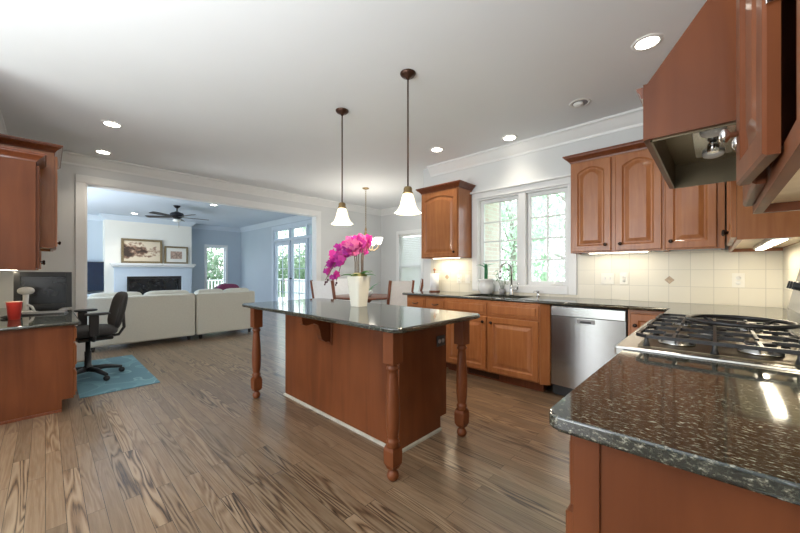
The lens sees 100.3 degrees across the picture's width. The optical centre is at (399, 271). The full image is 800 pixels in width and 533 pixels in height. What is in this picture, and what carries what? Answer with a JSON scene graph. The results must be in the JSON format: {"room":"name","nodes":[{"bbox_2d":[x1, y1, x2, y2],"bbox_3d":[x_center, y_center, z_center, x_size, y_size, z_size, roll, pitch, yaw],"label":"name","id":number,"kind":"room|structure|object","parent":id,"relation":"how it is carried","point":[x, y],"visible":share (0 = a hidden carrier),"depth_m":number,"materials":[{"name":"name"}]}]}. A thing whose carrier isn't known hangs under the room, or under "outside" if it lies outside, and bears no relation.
{"room":"kitchen","nodes":[
{"label":"kitchen","id":0,"kind":"room"},
{"bbox_2d":[103,219,191,292],"bbox_3d":[-7.469,-0.177,9.972,0.450,2.755,2.070,0,0,43],"label":"wall","id":1,"kind":"structure","parent":0,"point":[113,230],"depth_m":9.48,"materials":[{"name":"beige paint"}]},
{"bbox_2d":[87,213,311,231],"bbox_3d":[-6.462,-1.485,6.886,6.150,0.140,8.560,0,0,43],"label":"trim","id":2,"kind":"structure","parent":1,"relation":"attached to","point":[101,216],"depth_m":9.96,"materials":[{"name":"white paint"}]},
{"bbox_2d":[87,220,240,292],"bbox_3d":[-8.771,-0.177,9.028,0.150,2.755,8.910,0,0,43],"label":"wall","id":3,"kind":"structure","parent":0,"point":[200,237],"depth_m":11.15,"materials":[{"name":"blue paint"}]},
{"bbox_2d":[204,244,227,288],"bbox_3d":[-6.359,-0.045,11.537,0.140,1.740,0.740,0,0,43],"label":"window","id":4,"kind":"structure","parent":3,"relation":"in","point":[225,249],"depth_m":11.68,"materials":[{"name":"white paint"}]},
{"bbox_2d":[0,163,380,312],"bbox_3d":[-2.715,-0.177,6.214,0.075,2.755,6.420,0,0,43],"label":"wall","id":5,"kind":"structure","parent":0,"point":[62,259],"depth_m":5.25,"materials":[{"name":"grey paint"}]},
{"bbox_2d":[75,174,320,361],"bbox_3d":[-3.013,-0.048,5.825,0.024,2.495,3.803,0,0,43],"label":"trim","id":6,"kind":"structure","parent":5,"relation":"attached to","point":[80,180],"depth_m":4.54,"materials":[{"name":"white paint"}]},
{"bbox_2d":[61,151,420,215],"bbox_3d":[-1.563,-1.485,5.231,2.950,0.140,6.270,0,0,43],"label":"trim","id":7,"kind":"structure","parent":5,"relation":"attached to","point":[72,158],"depth_m":5.49,"materials":[{"name":"white paint"}]},
{"bbox_2d":[241,218,311,301],"bbox_3d":[-3.475,-0.177,10.055,6.150,2.755,0.150,0,0,43],"label":"wall","id":8,"kind":"structure","parent":0,"point":[256,245],"depth_m":11.12,"materials":[{"name":"blue paint"}]},
{"bbox_2d":[272,219,311,300],"bbox_3d":[-2.831,-0.090,9.412,3.100,2.580,0.183,0,0,43],"label":"door","id":9,"kind":"structure","parent":8,"relation":"in","point":[291,240],"depth_m":9.68,"materials":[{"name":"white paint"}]},
{"bbox_2d":[0,311,569,532],"bbox_3d":[-3.041,1.260,4.137,15.300,0.120,10.250,0,0,43],"label":"floor","id":10,"kind":"structure","parent":0,"point":[193,450],"depth_m":2.11,"materials":[{"name":"brown wood"}]},
{"bbox_2d":[0,325,76,424],"bbox_3d":[-3.185,0.834,2.859,0.439,0.733,0.587,0,0,43],"label":"base cabinet","id":11,"kind":"object","parent":10,"relation":"on","point":[38,371],"visible":0.9,"depth_m":2.75,"materials":[{"name":"brown wood"}]},
{"bbox_2d":[75,355,159,397],"bbox_3d":[-3.432,1.196,3.969,1.720,0.008,0.630,0,0,43],"label":"floor mat","id":12,"kind":"object","parent":10,"relation":"on","point":[135,374],"visible":0.75,"depth_m":3.72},
{"bbox_2d":[74,291,127,380],"bbox_3d":[-3.469,0.715,3.760,0.650,0.952,0.621,0,0,37],"label":"office chair","id":13,"kind":"object","parent":12,"relation":"on","point":[93,332],"visible":0.86,"depth_m":3.74,"materials":[{"name":"black fabric"}]},
{"bbox_2d":[87,290,194,351],"bbox_3d":[-4.428,0.761,5.691,0.950,0.877,1.410,0,0,43],"label":"sofa","id":14,"kind":"object","parent":10,"relation":"on","point":[163,314],"visible":0.67,"depth_m":5.42,"materials":[{"name":"beige fabric"}]},
{"bbox_2d":[89,292,141,296],"bbox_3d":[-4.488,0.510,5.284,0.270,0.374,0.663,0,0,43],"label":"cushion","id":15,"kind":"object","parent":14,"relation":"on","point":[106,294],"depth_m":5.16,"materials":[{"name":"beige fabric"}]},
{"bbox_2d":[144,290,188,294],"bbox_3d":[-4.025,0.510,5.775,0.270,0.374,0.663,0,0,43],"label":"cushion","id":16,"kind":"object","parent":14,"relation":"on","point":[161,292],"depth_m":5.70,"materials":[{"name":"beige fabric"}]},
{"bbox_2d":[110,263,195,294],"bbox_3d":[-7.173,0.482,9.810,0.199,1.435,2.040,0,0,43],"label":"fireplace","id":17,"kind":"object","parent":10,"relation":"on","point":[142,278],"visible":0.66,"depth_m":9.76,"materials":[{"name":"white paint"}]},
{"bbox_2d":[121,238,161,263],"bbox_3d":[-7.429,-0.583,9.632,0.035,0.694,0.957,0,0,43],"label":"landscape painting","id":18,"kind":"object","parent":17,"relation":"on","point":[132,250],"visible":0.91,"depth_m":9.60,"materials":[{"name":"paper"}]},
{"bbox_2d":[110,263,195,266],"bbox_3d":[-7.173,-0.185,9.810,0.199,0.100,2.040,0,0,43],"label":"mantel shelf","id":19,"kind":"object","parent":17,"relation":"attached to","point":[112,264],"depth_m":9.62,"materials":[{"name":"white paint"}]},
{"bbox_2d":[164,246,187,263],"bbox_3d":[-6.856,-0.501,10.240,0.035,0.528,0.620,0,0,43],"label":"framed print","id":20,"kind":"object","parent":17,"relation":"on","point":[172,254],"visible":1,"depth_m":10.22},
{"bbox_2d":[194,288,254,337],"bbox_3d":[-3.577,0.761,6.593,0.950,0.877,1.030,0,0,43],"label":"sofa","id":21,"kind":"object","parent":10,"relation":"on","point":[216,310],"visible":0.81,"depth_m":6.20,"materials":[{"name":"beige fabric"}]},
{"bbox_2d":[194,289,222,293],"bbox_3d":[-3.572,0.510,6.255,0.270,0.374,0.473,0,0,43],"label":"cushion","id":22,"kind":"object","parent":21,"relation":"on","point":[201,290],"depth_m":6.15,"materials":[{"name":"beige fabric"}]},
{"bbox_2d":[217,284,238,289],"bbox_3d":[-3.469,0.455,6.745,0.180,0.420,0.440,0,0,43],"label":"throw pillow","id":23,"kind":"object","parent":21,"relation":"on","point":[222,286],"visible":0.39,"depth_m":6.66,"materials":[{"name":"fabric"}]},
{"bbox_2d":[223,288,248,291],"bbox_3d":[-3.240,0.510,6.608,0.270,0.374,0.473,0,0,43],"label":"cushion","id":24,"kind":"object","parent":21,"relation":"on","point":[229,289],"depth_m":6.51,"materials":[{"name":"beige fabric"}]},
{"bbox_2d":[310,280,335,298],"bbox_3d":[-1.101,0.668,5.403,0.478,1.065,0.529,0,0,30],"label":"dining chair","id":25,"kind":"object","parent":10,"relation":"on","point":[318,289],"visible":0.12,"depth_m":5.20,"materials":[{"name":"white fabric"}]},
{"bbox_2d":[334,278,349,300],"bbox_3d":[-1.104,0.668,6.947,0.478,1.065,0.529,0,0,-33],"label":"dining chair","id":26,"kind":"object","parent":10,"relation":"on","point":[341,287],"visible":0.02,"depth_m":7.09,"materials":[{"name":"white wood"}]},
{"bbox_2d":[242,298,479,481],"bbox_3d":[-0.463,0.752,2.800,2.085,0.896,0.900,0,0,43],"label":"kitchen island","id":27,"kind":"object","parent":10,"relation":"on","point":[377,371],"visible":1,"depth_m":2.44,"materials":[{"name":"brown wood"}]},
{"bbox_2d":[242,298,479,333],"bbox_3d":[-0.463,0.319,2.800,2.085,0.030,0.900,0,0,43],"label":"island countertop","id":28,"kind":"structure","parent":27,"relation":"on","point":[395,319],"depth_m":2.42,"materials":[{"name":"black stone"}]},
{"bbox_2d":[323,233,375,306],"bbox_3d":[-0.440,-0.021,2.893,0.419,0.648,0.331,0,0,-23],"label":"orchid plant","id":29,"kind":"object","parent":28,"relation":"on","point":[359,282],"visible":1,"depth_m":2.87,"materials":[{"name":"pink plant"}]},
{"bbox_2d":[437,335,444,346],"bbox_3d":[0.309,0.525,2.532,0.006,0.080,0.100,0,0,43],"label":"outlet","id":30,"kind":"object","parent":27,"relation":"attached to","point":[440,338],"depth_m":2.53,"materials":[{"name":"black plastic"}]},
{"bbox_2d":[336,294,386,302],"bbox_3d":[-0.637,0.826,6.221,1.240,0.748,1.240,0,0,43],"label":"dining table","id":31,"kind":"object","parent":10,"relation":"on","point":[343,296],"visible":0.27,"depth_m":5.82,"materials":[{"name":"brown wood"}]},
{"bbox_2d":[387,280,414,305],"bbox_3d":[-0.100,0.668,5.407,0.478,1.065,0.529,0,0,-33],"label":"dining chair","id":32,"kind":"object","parent":10,"relation":"on","point":[395,296],"visible":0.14,"depth_m":5.20,"materials":[{"name":"white fabric"}]},
{"bbox_2d":[419,279,422,290],"bbox_3d":[0.181,0.668,6.199,0.529,1.065,0.478,0,0,1],"label":"dining chair","id":33,"kind":"object","parent":10,"relation":"on","point":[421,281],"visible":0.08,"depth_m":5.96,"materials":[{"name":"brown wood"}]},
{"bbox_2d":[407,295,447,366],"bbox_3d":[0.522,0.759,4.513,0.660,0.882,0.648,0,0,43],"label":"base cabinet","id":34,"kind":"object","parent":10,"relation":"on","point":[412,301],"visible":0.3,"depth_m":4.29,"materials":[{"name":"brown wood"}]},
{"bbox_2d":[445,296,552,391],"bbox_3d":[1.188,0.759,3.850,1.215,0.882,0.698,0,0,43],"label":"base cabinet","id":35,"kind":"object","parent":10,"relation":"on","point":[510,340],"visible":0.79,"depth_m":3.49,"materials":[{"name":"brown wood"}]},
{"bbox_2d":[469,368,498,379],"bbox_3d":[0.944,1.147,3.772,0.380,0.065,0.009,0,0,43],"label":"vent","id":36,"kind":"object","parent":35,"relation":"attached to","point":[471,370],"visible":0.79,"depth_m":3.76,"materials":[{"name":"brown wood"}]},
{"bbox_2d":[402,291,786,324],"bbox_3d":[1.209,0.301,3.245,3.490,0.030,1.557,0,0,43],"label":"countertop","id":37,"kind":"structure","parent":35,"relation":"on","point":[666,307],"depth_m":2.90,"materials":[{"name":"black stone"}]},
{"bbox_2d":[429,268,439,291],"bbox_3d":[0.489,0.118,4.733,0.160,0.334,0.160,0,0,43],"label":"paper towel holder","id":38,"kind":"object","parent":37,"relation":"on","point":[434,277],"visible":1,"depth_m":4.68,"materials":[{"name":"white paper"}]},
{"bbox_2d":[476,263,493,293],"bbox_3d":[1.085,0.087,4.266,0.283,0.396,0.208,0,0,-22],"label":"planter","id":39,"kind":"object","parent":37,"relation":"on","point":[485,286],"visible":0.99,"depth_m":4.20,"materials":[{"name":"white ceramic"}]},
{"bbox_2d":[493,266,509,294],"bbox_3d":[1.274,0.109,4.166,0.299,0.351,0.166,0,0,43],"label":"seedling","id":40,"kind":"object","parent":37,"relation":"on","point":[501,291],"visible":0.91,"depth_m":4.14,"materials":[{"name":"green plant"}]},
{"bbox_2d":[499,262,518,294],"bbox_3d":[1.286,0.087,4.008,0.245,0.396,0.104,0,0,-9],"label":"faucet","id":41,"kind":"object","parent":37,"relation":"on","point":[504,263],"visible":1,"depth_m":4.02,"materials":[{"name":"silver metal"}]},
{"bbox_2d":[551,305,627,395],"bbox_3d":[1.883,0.765,3.236,0.610,0.870,0.620,0,0,43],"label":"dishwasher","id":42,"kind":"object","parent":10,"relation":"on","point":[583,339],"visible":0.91,"depth_m":3.05,"materials":[{"name":"silver metal"}]},
{"bbox_2d":[628,310,663,335],"bbox_3d":[2.218,0.759,2.914,0.300,0.882,0.648,0,0,43],"label":"base cabinet","id":43,"kind":"object","parent":10,"relation":"on","point":[636,318],"visible":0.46,"depth_m":2.75,"materials":[{"name":"brown wood"}]},
{"bbox_2d":[566,435,799,532],"bbox_3d":[0.796,0.759,0.745,0.654,0.882,0.728,0,0,43],"label":"base cabinet","id":44,"kind":"object","parent":10,"relation":"on","point":[612,490],"visible":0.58,"depth_m":0.59,"materials":[{"name":"brown wood"}]},
{"bbox_2d":[549,349,799,505],"bbox_3d":[0.794,0.301,0.734,0.650,0.030,0.767,0,0,43],"label":"countertop","id":45,"kind":"structure","parent":44,"relation":"on","point":[737,425],"depth_m":0.66,"materials":[{"name":"black stone"}]},
{"bbox_2d":[615,269,799,372],"bbox_3d":[1.351,0.588,1.388,0.687,1.225,0.938,0,0,43],"label":"gas range","id":46,"kind":"object","parent":10,"relation":"on","point":[682,337],"visible":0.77,"depth_m":1.22,"materials":[{"name":"silver metal"}]},
{"bbox_2d":[615,320,799,372],"bbox_3d":[1.365,0.296,1.375,0.650,0.036,0.938,0,0,43],"label":"cooktop","id":47,"kind":"object","parent":46,"relation":"in","point":[780,361],"depth_m":1.17,"materials":[{"name":"silver metal"}]},
{"bbox_2d":[686,314,799,330],"bbox_3d":[1.417,0.214,1.399,0.337,0.030,0.337,0,0,43],"label":"ring","id":48,"kind":"object","parent":46,"relation":"on","point":[789,325],"visible":1,"depth_m":1.37,"materials":[{"name":"black metal"}]},
{"bbox_3d":[-8.531,0.900,8.795,0.458,0.600,1.000,0,0,43],"label":"media console","id":49,"kind":"object","parent":10,"relation":"on","visible":0},
{"bbox_2d":[87,262,103,293],"bbox_3d":[-8.490,0.167,8.852,0.200,0.865,1.000,0,0,43],"label":"television","id":50,"kind":"object","parent":49,"relation":"on","point":[95,270],"visible":0.25,"depth_m":9.06,"materials":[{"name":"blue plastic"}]},
{"bbox_3d":[-4.401,0.833,4.027,0.450,0.733,0.619,0,0,43],"label":"cabinet","id":51,"kind":"object","parent":10,"relation":"on","visible":0},
{"bbox_2d":[0,307,80,330],"bbox_3d":[-3.781,0.451,3.443,2.164,0.028,0.604,0,0,43],"label":"countertop","id":52,"kind":"structure","parent":51,"relation":"on","point":[69,318],"depth_m":2.92,"materials":[{"name":"black stone"}]},
{"bbox_2d":[5,301,22,319],"bbox_3d":[-3.503,0.354,3.033,0.109,0.165,0.109,0,0,43],"label":"paper cup","id":53,"kind":"object","parent":52,"relation":"on","point":[14,308],"visible":1,"depth_m":3.01,"materials":[{"name":"red paper"}]},
{"bbox_2d":[17,287,38,312],"bbox_3d":[-3.888,0.298,3.485,0.126,0.275,0.168,0,0,43],"label":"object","id":54,"kind":"object","parent":52,"relation":"on","point":[25,291],"visible":0.88,"depth_m":3.46,"materials":[{"name":"white ceramic"}]},
{"bbox_2d":[13,272,71,310],"bbox_3d":[-4.101,0.221,3.856,0.450,0.430,0.282,0,0,-44],"label":"monitor","id":55,"kind":"object","parent":52,"relation":"on","point":[53,290],"visible":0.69,"depth_m":3.77,"materials":[{"name":"black plastic"}]},
{"bbox_2d":[21,310,67,315],"bbox_3d":[-3.667,0.424,3.428,0.340,0.023,0.150,0,0,-35],"label":"keyboard","id":56,"kind":"object","parent":52,"relation":"on","point":[57,311],"visible":0.94,"depth_m":3.41,"materials":[{"name":"black plastic"}]},
{"bbox_2d":[0,0,706,227],"bbox_3d":[-3.041,-1.605,4.137,15.300,0.100,10.250,0,0,43],"label":"ceiling","id":57,"kind":"structure","parent":0,"point":[248,92],"depth_m":2.73,"materials":[{"name":"paint"}]},
{"bbox_2d":[94,149,111,154],"bbox_3d":[-3.862,-1.552,4.344,0.180,0.006,0.180,0,0,43],"label":"recessed light","id":58,"kind":"object","parent":57,"relation":"in","point":[96,150],"visible":1,"depth_m":4.35,"materials":[{"name":"white plastic"}]},
{"bbox_2d":[101,120,122,127],"bbox_3d":[-3.037,-1.552,3.521,0.180,0.006,0.180,0,0,43],"label":"recessed light","id":59,"kind":"object","parent":57,"relation":"in","point":[105,122],"visible":1,"depth_m":3.52,"materials":[{"name":"white plastic"}]},
{"bbox_2d":[145,205,205,221],"bbox_3d":[-5.237,-1.297,7.917,1.299,0.514,1.268,0,0,43],"label":"ceiling fan","id":60,"kind":"object","parent":57,"relation":"hanging from","point":[176,215],"visible":1,"depth_m":7.82,"materials":[{"name":"black metal"}]},
{"bbox_2d":[331,107,352,225],"bbox_3d":[-0.559,-1.006,3.227,0.206,1.098,0.206,0,0,-24],"label":"pendant lamp","id":61,"kind":"object","parent":57,"relation":"hanging from","point":[342,219],"visible":1,"depth_m":3.21,"materials":[{"name":"white glass"}]},
{"bbox_2d":[362,187,368,234],"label":"chandelier","id":62,"kind":"object","parent":57,"relation":"hanging from","point":[365,188],"depth_m":6.21,"materials":[{"name":"gold metal"}]},
{"bbox_2d":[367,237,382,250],"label":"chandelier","id":63,"kind":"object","parent":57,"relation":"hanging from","point":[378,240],"depth_m":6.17,"materials":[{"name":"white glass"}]},
{"bbox_2d":[395,69,420,215],"bbox_3d":[0.062,-1.006,2.621,0.206,1.098,0.206,0,0,-24],"label":"pendant lamp","id":64,"kind":"object","parent":57,"relation":"hanging from","point":[407,207],"visible":1,"depth_m":2.60,"materials":[{"name":"white glass"}]},
{"bbox_2d":[430,147,443,151],"bbox_3d":[0.471,-1.552,4.256,0.180,0.006,0.180,0,0,43],"label":"recessed light","id":65,"kind":"object","parent":57,"relation":"in","point":[434,149],"visible":1,"depth_m":4.25,"materials":[{"name":"white plastic"}]},
{"bbox_2d":[502,135,517,140],"bbox_3d":[1.274,-1.552,3.883,0.180,0.006,0.180,0,0,43],"label":"recessed light","id":66,"kind":"object","parent":57,"relation":"in","point":[507,137],"visible":1,"depth_m":3.86,"materials":[{"name":"white plastic"}]},
{"bbox_2d":[569,98,590,107],"bbox_3d":[1.659,-1.542,3.080,0.180,0.026,0.180,0,0,43],"label":"recessed light","id":67,"kind":"object","parent":57,"relation":"in","point":[581,102],"visible":1,"depth_m":3.06,"materials":[{"name":"white plastic"}]},
{"bbox_2d":[631,33,663,51],"bbox_3d":[1.677,-1.552,2.267,0.180,0.006,0.180,0,0,43],"label":"recessed light","id":68,"kind":"object","parent":57,"relation":"in","point":[649,41],"visible":1,"depth_m":2.26,"materials":[{"name":"white plastic"}]},
{"bbox_2d":[381,210,420,303],"bbox_3d":[0.587,-0.177,7.622,3.100,2.755,0.160,0,0,43],"label":"wall","id":69,"kind":"structure","parent":0,"point":[391,224],"depth_m":8.26,"materials":[{"name":"grey paint"}]},
{"bbox_2d":[396,229,422,290],"bbox_3d":[0.523,-0.120,7.634,1.570,1.700,0.150,0,0,43],"label":"window","id":70,"kind":"structure","parent":69,"relation":"in","point":[398,233],"depth_m":8.07,"materials":[{"name":"white paint"}]},
{"bbox_2d":[400,233,420,291],"bbox_3d":[0.251,-0.121,7.878,0.660,1.533,0.050,0,0,43],"label":"window blind","id":71,"kind":"object","parent":70,"relation":"attached to","point":[410,268],"visible":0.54,"depth_m":7.86,"materials":[{"name":"white fabric"}]},
{"bbox_2d":[423,169,430,290],"bbox_3d":[1.118,-0.177,5.816,0.150,2.755,2.060,0,0,43],"label":"wall","id":72,"kind":"structure","parent":0,"point":[426,176],"depth_m":5.08,"materials":[{"name":"grey paint"}]},
{"bbox_2d":[485,203,498,279],"bbox_3d":[1.265,-0.200,5.789,0.099,3.600,1.899,0,0,43],"label":"brick wall","id":73,"kind":"structure","parent":0,"point":[491,210],"depth_m":6.20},
{"bbox_2d":[499,289,504,294],"bbox_3d":[1.274,0.250,4.166,0.080,0.070,0.080,0,0,43],"label":"pot","id":74,"kind":"object","parent":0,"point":[501,291],"depth_m":4.14,"materials":[{"name":"grey ceramic"}]},
{"bbox_2d":[431,126,774,307],"bbox_3d":[1.850,-0.177,3.822,3.650,2.755,0.160,0,0,43],"label":"wall","id":75,"kind":"structure","parent":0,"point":[547,163],"depth_m":3.93,"materials":[{"name":"grey paint"}]},
{"bbox_2d":[416,180,475,258],"bbox_3d":[0.619,-0.671,4.609,0.738,0.977,0.378,0,0,43],"label":"upper cabinet","id":76,"kind":"object","parent":75,"relation":"attached to","point":[446,208],"visible":1,"depth_m":4.45,"materials":[{"name":"brown wood"}]},
{"bbox_2d":[470,174,576,294],"bbox_3d":[1.496,-0.405,4.121,1.335,1.320,0.210,0,0,43],"label":"window","id":77,"kind":"structure","parent":75,"relation":"attached to","point":[522,194],"depth_m":4.04,"materials":[{"name":"white paint"}]},
{"bbox_2d":[562,139,666,254],"bbox_3d":[2.067,-0.671,3.245,0.802,0.977,0.378,0,0,43],"label":"upper cabinet","id":78,"kind":"object","parent":75,"relation":"attached to","point":[617,191],"visible":0.98,"depth_m":3.09,"materials":[{"name":"brown wood"}]},
{"bbox_2d":[588,251,649,253],"bbox_3d":[2.111,-0.193,3.246,0.520,0.028,0.070,0,0,43],"label":"light","id":79,"kind":"object","parent":78,"relation":"attached to","point":[630,251],"visible":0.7,"depth_m":3.21,"materials":[{"name":"white plastic"}]},
{"bbox_2d":[431,242,799,309],"bbox_3d":[0.620,-0.068,2.623,3.494,0.705,3.270,0,0,43],"label":"backsplash","id":80,"kind":"structure","parent":75,"relation":"attached to","point":[703,276],"depth_m":3.02,"materials":[{"name":"beige tile"}]},
{"bbox_2d":[457,275,461,282],"bbox_3d":[0.824,0.104,4.655,0.075,0.118,0.009,0,0,43],"label":"outlet","id":81,"kind":"object","parent":80,"relation":"attached to","point":[459,277],"visible":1,"depth_m":4.65,"materials":[{"name":"white plastic"}]},
{"bbox_2d":[465,275,469,282],"bbox_3d":[0.921,0.102,4.560,0.075,0.118,0.014,0,0,43],"label":"switch plate","id":82,"kind":"object","parent":80,"relation":"attached to","point":[467,277],"visible":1,"depth_m":4.56,"materials":[{"name":"white plastic"}]},
{"bbox_2d":[445,275,673,283],"bbox_3d":[1.584,0.078,3.945,2.569,0.074,0.001,0,0,43],"label":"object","id":83,"kind":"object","parent":80,"relation":"attached to","point":[669,279],"depth_m":3.09,"materials":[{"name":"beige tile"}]},
{"bbox_2d":[601,273,613,283],"bbox_3d":[2.127,0.071,3.424,0.118,0.118,0.014,0,0,43],"label":"switch plate","id":84,"kind":"object","parent":80,"relation":"attached to","point":[606,278],"visible":1,"depth_m":3.42,"materials":[{"name":"white plastic"}]},
{"bbox_2d":[620,272,628,283],"bbox_3d":[2.232,0.069,3.328,0.075,0.118,0.009,0,0,43],"label":"outlet","id":85,"kind":"object","parent":80,"relation":"attached to","point":[624,277],"visible":1,"depth_m":3.32,"materials":[{"name":"white plastic"}]},
{"bbox_2d":[732,273,744,287],"bbox_3d":[2.815,0.074,2.779,0.075,0.118,0.009,0,0,43],"label":"outlet","id":86,"kind":"object","parent":80,"relation":"attached to","point":[738,279],"visible":1,"depth_m":2.77,"materials":[{"name":"white plastic"}]},
{"bbox_2d":[736,276,740,284],"bbox_3d":[2.814,0.074,2.777,0.032,0.071,0.005,0,0,43],"label":"socket","id":87,"kind":"object","parent":86,"relation":"attached to","point":[738,278],"depth_m":2.78,"materials":[{"name":"white plastic"}]},
{"bbox_2d":[664,179,724,251],"bbox_3d":[2.497,-0.671,2.840,0.375,0.977,0.378,0,0,43],"label":"upper cabinet","id":88,"kind":"object","parent":75,"relation":"attached to","point":[694,216],"visible":0.49,"depth_m":2.72,"materials":[{"name":"brown wood"}]},
{"bbox_3d":[-3.335,1.270,11.917,8.400,0.100,2.730,0,0,43],"label":"floor","id":89,"kind":"structure","parent":0,"visible":0},
{"bbox_2d":[284,279,304,298],"bbox_3d":[-2.428,0.774,12.730,8.005,0.890,0.060,0,0,43],"label":"porch railing","id":90,"kind":"object","parent":89,"relation":"on","point":[297,282],"visible":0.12,"depth_m":14.64,"materials":[{"name":"white paint"}]},
{"bbox_3d":[-7.587,1.270,11.969,2.140,0.100,3.015,0,0,43],"label":"floor","id":91,"kind":"structure","parent":0,"visible":0},
{"bbox_2d":[207,279,281,297],"bbox_3d":[-7.299,0.774,13.543,0.060,0.890,5.300,0,0,43],"label":"porch railing","id":92,"kind":"object","parent":91,"relation":"on","point":[278,279],"visible":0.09,"depth_m":13.40,"materials":[{"name":"white paint"}]},
{"bbox_3d":[-4.019,-0.177,3.135,2.250,2.755,0.150,0,0,43],"label":"wall","id":93,"kind":"structure","parent":0,"visible":0},
{"bbox_2d":[0,109,7,134],"bbox_3d":[-3.893,-1.485,3.191,2.144,0.140,0.105,0,0,43],"label":"trim","id":94,"kind":"structure","parent":93,"relation":"attached to","point":[3,130],"depth_m":3.50,"materials":[{"name":"white paint"}]},
{"bbox_2d":[0,145,45,269],"bbox_3d":[-3.231,-0.496,2.775,0.460,0.962,0.403,0,0,43],"label":"upper cabinet","id":95,"kind":"object","parent":93,"relation":"attached to","point":[20,169],"visible":1,"depth_m":2.69,"materials":[{"name":"brown wood"}]},
{"bbox_2d":[0,133,63,251],"bbox_3d":[-3.670,-0.699,3.264,0.960,0.957,0.513,0,0,43],"label":"upper cabinet","id":96,"kind":"object","parent":93,"relation":"attached to","point":[48,175],"visible":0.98,"depth_m":3.09,"materials":[{"name":"brown wood"}]},
{"bbox_3d":[1.810,-0.177,1.228,0.150,2.755,3.670,0,0,43],"label":"wall","id":97,"kind":"structure","parent":0,"visible":0},
{"bbox_2d":[427,107,642,176],"bbox_3d":[0.482,-1.485,2.480,3.500,0.140,3.670,0,0,43],"label":"trim","id":98,"kind":"structure","parent":97,"relation":"attached to","point":[633,118],"depth_m":3.80,"materials":[{"name":"white paint"}]},
{"bbox_2d":[636,0,735,188],"bbox_3d":[1.403,-0.941,1.349,0.604,0.958,0.963,0,0,43],"label":"range hood","id":99,"kind":"object","parent":97,"relation":"attached to","point":[690,98],"visible":0.62,"depth_m":1.12,"materials":[{"name":"brown wood"}]},
{"bbox_2d":[707,141,718,153],"bbox_3d":[1.382,-0.549,1.474,0.040,0.045,0.038,0,0,43],"label":"bulb","id":100,"kind":"object","parent":99,"relation":"attached to","point":[712,146],"depth_m":1.46,"materials":[{"name":"silver metal"}]},
{"bbox_2d":[718,0,799,213],"bbox_3d":[0.876,-0.723,0.635,0.392,1.102,0.910,0,0,43],"label":"upper cabinet","id":101,"kind":"object","parent":97,"relation":"attached to","point":[766,141],"visible":1,"depth_m":0.66,"materials":[{"name":"brown wood"}]},
{"bbox_2d":[721,181,799,251],"bbox_3d":[2.349,-0.635,2.182,0.369,0.945,1.534,0,0,43],"label":"upper cabinet","id":102,"kind":"object","parent":97,"relation":"attached to","point":[746,229],"visible":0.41,"depth_m":1.70,"materials":[{"name":"brown wood"}]},
{"bbox_2d":[753,243,774,249],"bbox_3d":[2.524,-0.173,2.321,0.070,0.028,0.500,0,0,43],"label":"light","id":103,"kind":"object","parent":102,"relation":"attached to","point":[758,246],"visible":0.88,"depth_m":2.22,"materials":[{"name":"white plastic"}]},
{"bbox_2d":[761,237,791,245],"bbox_3d":[2.099,-0.173,1.870,0.070,0.028,0.500,0,0,43],"label":"light","id":104,"kind":"object","parent":102,"relation":"attached to","point":[771,241],"visible":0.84,"depth_m":1.80,"materials":[{"name":"white plastic"}]},
{"label":"outside","id":105,"kind":"structure","parent":0,"visible":0},
{"bbox_3d":[1.400,1.725,12.421,65.000,0.150,70.000,0,0,43],"label":"ground","id":106,"kind":"structure","parent":105,"visible":0},
{"bbox_2d":[207,248,222,288],"bbox_3d":[-8.642,-0.382,15.028,2.170,4.088,1.635,0,0,43],"label":"shrub","id":107,"kind":"object","parent":106,"relation":"on","point":[213,268],"visible":0.29,"depth_m":14.88,"materials":[{"name":"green plant"}]},
{"bbox_2d":[278,233,294,296],"bbox_3d":[-6.796,-0.456,18.915,2.100,4.235,1.647,0,0,43],"label":"shrub","id":108,"kind":"object","parent":106,"relation":"on","point":[284,248],"visible":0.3,"depth_m":18.50,"materials":[{"name":"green plant"}]},
{"bbox_2d":[279,227,305,265],"bbox_3d":[-7.322,-1.982,27.011,5.862,7.276,6.359,0,0,43],"label":"tree","id":109,"kind":"object","parent":106,"relation":"on","point":[303,230],"visible":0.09,"depth_m":26.49,"materials":[{"name":"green plant"}]},
{"bbox_2d":[283,232,304,298],"bbox_3d":[-5.036,-0.235,17.260,2.088,3.792,1.661,0,0,43],"label":"shrub","id":110,"kind":"object","parent":106,"relation":"on","point":[302,262],"visible":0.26,"depth_m":16.90,"materials":[{"name":"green plant"}]},
{"bbox_2d":[501,193,564,281],"bbox_3d":[4.670,-1.316,7.852,5.396,6.220,5.836,0,0,43],"label":"tree","id":111,"kind":"object","parent":106,"relation":"on","point":[554,273],"visible":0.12,"depth_m":8.14,"materials":[{"name":"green plant"}]},
{"bbox_2d":[501,195,564,280],"bbox_3d":[3.987,-1.526,12.597,6.054,6.368,5.147,0,0,39],"label":"tree","id":112,"kind":"object","parent":106,"relation":"on","point":[511,254],"visible":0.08,"depth_m":12.19,"materials":[{"name":"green plant"}]},
{"bbox_2d":[532,194,564,280],"bbox_3d":[9.180,-2.013,16.253,6.637,8.127,6.518,0,0,40],"label":"tree","id":113,"kind":"object","parent":106,"relation":"on","point":[553,194],"visible":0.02,"depth_m":17.07,"materials":[{"name":"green plant"}]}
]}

